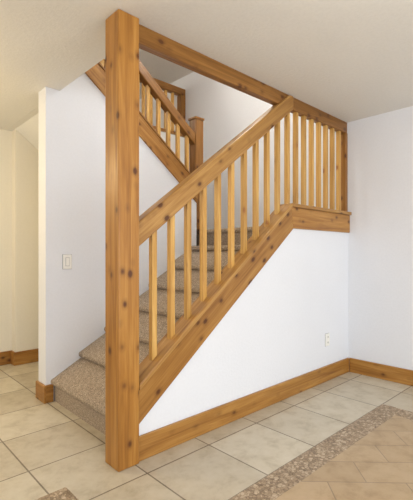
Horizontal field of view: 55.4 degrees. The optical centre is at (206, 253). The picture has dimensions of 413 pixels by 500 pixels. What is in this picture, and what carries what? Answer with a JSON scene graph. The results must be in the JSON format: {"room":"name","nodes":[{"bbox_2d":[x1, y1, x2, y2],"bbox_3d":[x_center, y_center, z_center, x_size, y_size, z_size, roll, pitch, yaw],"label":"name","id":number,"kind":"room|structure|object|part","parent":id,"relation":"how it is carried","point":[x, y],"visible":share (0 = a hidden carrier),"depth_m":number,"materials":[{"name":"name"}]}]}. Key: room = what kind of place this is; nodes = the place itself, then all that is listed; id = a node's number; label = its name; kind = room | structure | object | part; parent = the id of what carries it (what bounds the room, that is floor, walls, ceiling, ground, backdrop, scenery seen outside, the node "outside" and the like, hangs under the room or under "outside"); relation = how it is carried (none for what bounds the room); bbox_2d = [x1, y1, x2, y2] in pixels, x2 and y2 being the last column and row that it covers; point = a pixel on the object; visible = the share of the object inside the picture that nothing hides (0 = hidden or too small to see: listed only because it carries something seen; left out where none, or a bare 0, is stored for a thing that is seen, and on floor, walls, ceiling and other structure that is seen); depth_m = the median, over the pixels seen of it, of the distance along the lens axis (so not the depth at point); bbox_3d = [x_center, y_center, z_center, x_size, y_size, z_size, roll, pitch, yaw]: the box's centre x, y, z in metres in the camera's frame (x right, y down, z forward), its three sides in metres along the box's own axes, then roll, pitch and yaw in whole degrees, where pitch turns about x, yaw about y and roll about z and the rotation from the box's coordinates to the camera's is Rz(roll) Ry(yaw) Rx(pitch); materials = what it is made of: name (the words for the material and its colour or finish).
{"room":"home stairwell","nodes":[
{"label":"home stairwell","id":0,"kind":"room"},
{"bbox_2d":[10,106,38,149],"bbox_3d":[-1.530,-1.206,3.845,0.403,0.294,1.130,0,0,-43],"label":"ceiling soffit","id":1,"kind":"structure","parent":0,"point":[28,126],"depth_m":4.01,"materials":[{"name":"beige paint"}]},
{"bbox_2d":[0,129,184,351],"bbox_3d":[-2.796,-0.073,3.587,6.640,2.500,0.230,0,0,-43],"label":"wall","id":2,"kind":"structure","parent":0,"point":[19,159],"depth_m":4.21,"materials":[{"name":"paint"}]},
{"bbox_2d":[0,351,10,365],"bbox_3d":[-3.654,1.107,2.760,4.257,0.140,0.018,0,0,-43],"label":"board","id":3,"kind":"object","parent":2,"relation":"attached to","point":[5,357],"visible":1,"depth_m":4.18,"materials":[{"name":"brown wood"}]},
{"bbox_2d":[10,350,13,364],"bbox_3d":[-2.066,1.107,4.192,0.018,0.140,0.110,0,0,-43],"label":"board","id":4,"kind":"object","parent":2,"relation":"attached to","point":[12,352],"visible":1,"depth_m":4.17,"materials":[{"name":"brown wood"}]},
{"bbox_2d":[14,348,38,365],"bbox_3d":[-1.897,1.107,4.264,0.363,0.140,0.018,0,0,-43],"label":"board","id":5,"kind":"object","parent":2,"relation":"attached to","point":[27,356],"visible":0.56,"depth_m":4.22,"materials":[{"name":"brown wood"}]},
{"bbox_2d":[39,73,195,384],"bbox_3d":[-0.741,-0.273,3.710,1.600,2.899,0.150,0,0,-43],"label":"wall","id":6,"kind":"structure","parent":0,"point":[71,118],"depth_m":3.28,"materials":[{"name":"paint"}]},
{"bbox_2d":[36,380,53,403],"bbox_3d":[-1.140,1.107,3.333,0.538,0.140,0.186,0,0,-43],"label":"baseboard","id":7,"kind":"structure","parent":6,"relation":"attached to","point":[44,393],"depth_m":3.12,"materials":[{"name":"brown wood"}]},
{"bbox_2d":[62,254,71,268],"bbox_3d":[-1.140,0.064,3.220,0.078,0.123,0.015,0,0,-43],"label":"light switch","id":8,"kind":"object","parent":6,"relation":"attached to","point":[66,258],"visible":1,"depth_m":3.21,"materials":[{"name":"white plastic"}]},
{"bbox_2d":[104,49,193,98],"bbox_3d":[-2.389,-2.673,3.228,6.740,0.100,4.150,0,0,-43],"label":"ceiling","id":9,"kind":"structure","parent":0,"point":[159,68],"depth_m":5.56,"materials":[{"name":"white paint"}]},
{"bbox_2d":[0,361,412,499],"bbox_3d":[-0.658,1.227,1.391,6.740,0.100,9.200,0,0,-43],"label":"floor","id":10,"kind":"structure","parent":0,"point":[349,435],"depth_m":2.32,"materials":[{"name":"tile"}]},
{"bbox_2d":[105,9,138,471],"bbox_3d":[-0.475,-0.073,2.213,0.134,2.500,0.146,0,0,-43],"label":"newel post","id":11,"kind":"object","parent":10,"relation":"on","point":[121,28],"visible":1,"depth_m":2.16,"materials":[{"name":"brown wood"}]},
{"bbox_2d":[51,226,259,434],"bbox_3d":[-0.376,-0.173,4.037,2.500,2.700,2.435,0,0,-43],"label":"carpeted staircase","id":12,"kind":"structure","parent":10,"relation":"on","point":[80,388],"depth_m":3.18,"materials":[{"name":"carpet"}]},
{"bbox_2d":[85,59,203,229],"bbox_3d":[-0.728,-1.423,3.718,1.810,2.320,0.201,0,0,-43],"label":"stair railing","id":13,"kind":"object","parent":12,"relation":"attached to","point":[192,133],"visible":0.46,"depth_m":3.95,"materials":[{"name":"brown wood"}]},
{"bbox_3d":[-0.723,-1.853,3.706,0.080,0.095,2.070,0,-38,47],"label":"handrail","id":14,"kind":"part","parent":13,"relation":"part of","materials":[{"name":"brown wood"}]},
{"bbox_2d":[139,95,351,423],"bbox_3d":[0.490,-0.172,3.114,2.506,2.286,0.142,0,0,-43],"label":"stair railing","id":15,"kind":"object","parent":12,"relation":"attached to","point":[166,359],"visible":0.97,"depth_m":2.80,"materials":[{"name":"brown wood"}]},
{"bbox_3d":[0.133,-0.684,2.774,0.086,0.115,1.995,0,37,47],"label":"handrail","id":16,"kind":"part","parent":15,"relation":"part of","materials":[{"name":"brown wood"}]},
{"bbox_3d":[1.381,-0.816,3.962,0.045,0.795,0.066,0,0,-43],"label":"post","id":17,"kind":"part","parent":15,"relation":"part of","materials":[{"name":"brown wood"}]},
{"bbox_2d":[0,0,412,163],"bbox_3d":[-0.658,-1.513,1.391,6.740,0.380,9.200,0,0,-43],"label":"ceiling","id":18,"kind":"structure","parent":0,"point":[348,60],"depth_m":2.46,"materials":[{"name":"white paint"}]},
{"bbox_2d":[139,24,346,133],"bbox_3d":[0.486,-1.268,3.118,2.506,0.110,0.055,0,0,-43],"label":"ceiling beam","id":19,"kind":"structure","parent":18,"relation":"attached to","point":[150,41],"depth_m":2.73,"materials":[{"name":"brown wood"}]},
{"bbox_2d":[139,229,347,435],"bbox_3d":[0.485,0.472,3.119,2.506,1.410,0.080,0,0,-43],"label":"wall","id":20,"kind":"structure","parent":0,"point":[274,333],"depth_m":3.12,"materials":[{"name":"paint"}]},
{"bbox_2d":[139,358,348,461],"bbox_3d":[0.513,1.107,3.078,2.486,0.140,0.019,0,0,-43],"label":"baseboard","id":21,"kind":"structure","parent":20,"relation":"attached to","point":[154,442],"depth_m":2.73,"materials":[{"name":"brown wood"}]},
{"bbox_2d":[325,333,329,346],"bbox_3d":[1.129,0.799,3.665,0.074,0.119,0.011,0,0,-43],"label":"electrical outlet","id":22,"kind":"object","parent":20,"relation":"attached to","point":[327,335],"visible":1,"depth_m":3.66,"materials":[{"name":"white plastic"}]},
{"bbox_2d":[140,72,412,369],"bbox_3d":[1.759,-0.723,3.667,0.100,3.800,9.200,0,0,-43],"label":"wall","id":23,"kind":"structure","parent":0,"point":[380,147],"depth_m":3.83,"materials":[{"name":"paint"}]},
{"bbox_2d":[349,358,412,385],"bbox_3d":[3.150,1.107,2.104,0.018,0.140,5.016,0,0,-43],"label":"baseboard","id":24,"kind":"structure","parent":23,"relation":"attached to","point":[376,370],"depth_m":3.69,"materials":[{"name":"brown wood"}]},
{"bbox_3d":[-2.391,-1.708,3.157,6.640,0.010,4.050,0,0,-43],"label":"floor","id":25,"kind":"structure","parent":0,"visible":0},
{"bbox_2d":[104,59,184,136],"bbox_3d":[-1.226,-2.068,4.983,2.440,0.710,0.090,0,0,-43],"label":"landing railing","id":26,"kind":"object","parent":25,"relation":"on","point":[179,92],"visible":0.17,"depth_m":5.58,"materials":[{"name":"brown wood"}]},
{"bbox_3d":[-1.223,-2.373,4.980,2.440,0.100,0.080,0,0,-43],"label":"rail","id":27,"kind":"part","parent":26,"relation":"part of","materials":[{"name":"brown wood"}]},
{"bbox_3d":[-1.220,-1.738,4.976,2.440,0.050,0.070,0,0,-43],"label":"shoe rail","id":28,"kind":"part","parent":26,"relation":"part of","materials":[{"name":"brown wood"}]},
{"bbox_3d":[-0.371,-2.043,5.789,0.090,0.560,0.090,0,0,-43],"label":"post","id":29,"kind":"part","parent":26,"relation":"part of","materials":[{"name":"brown wood"}]}
]}

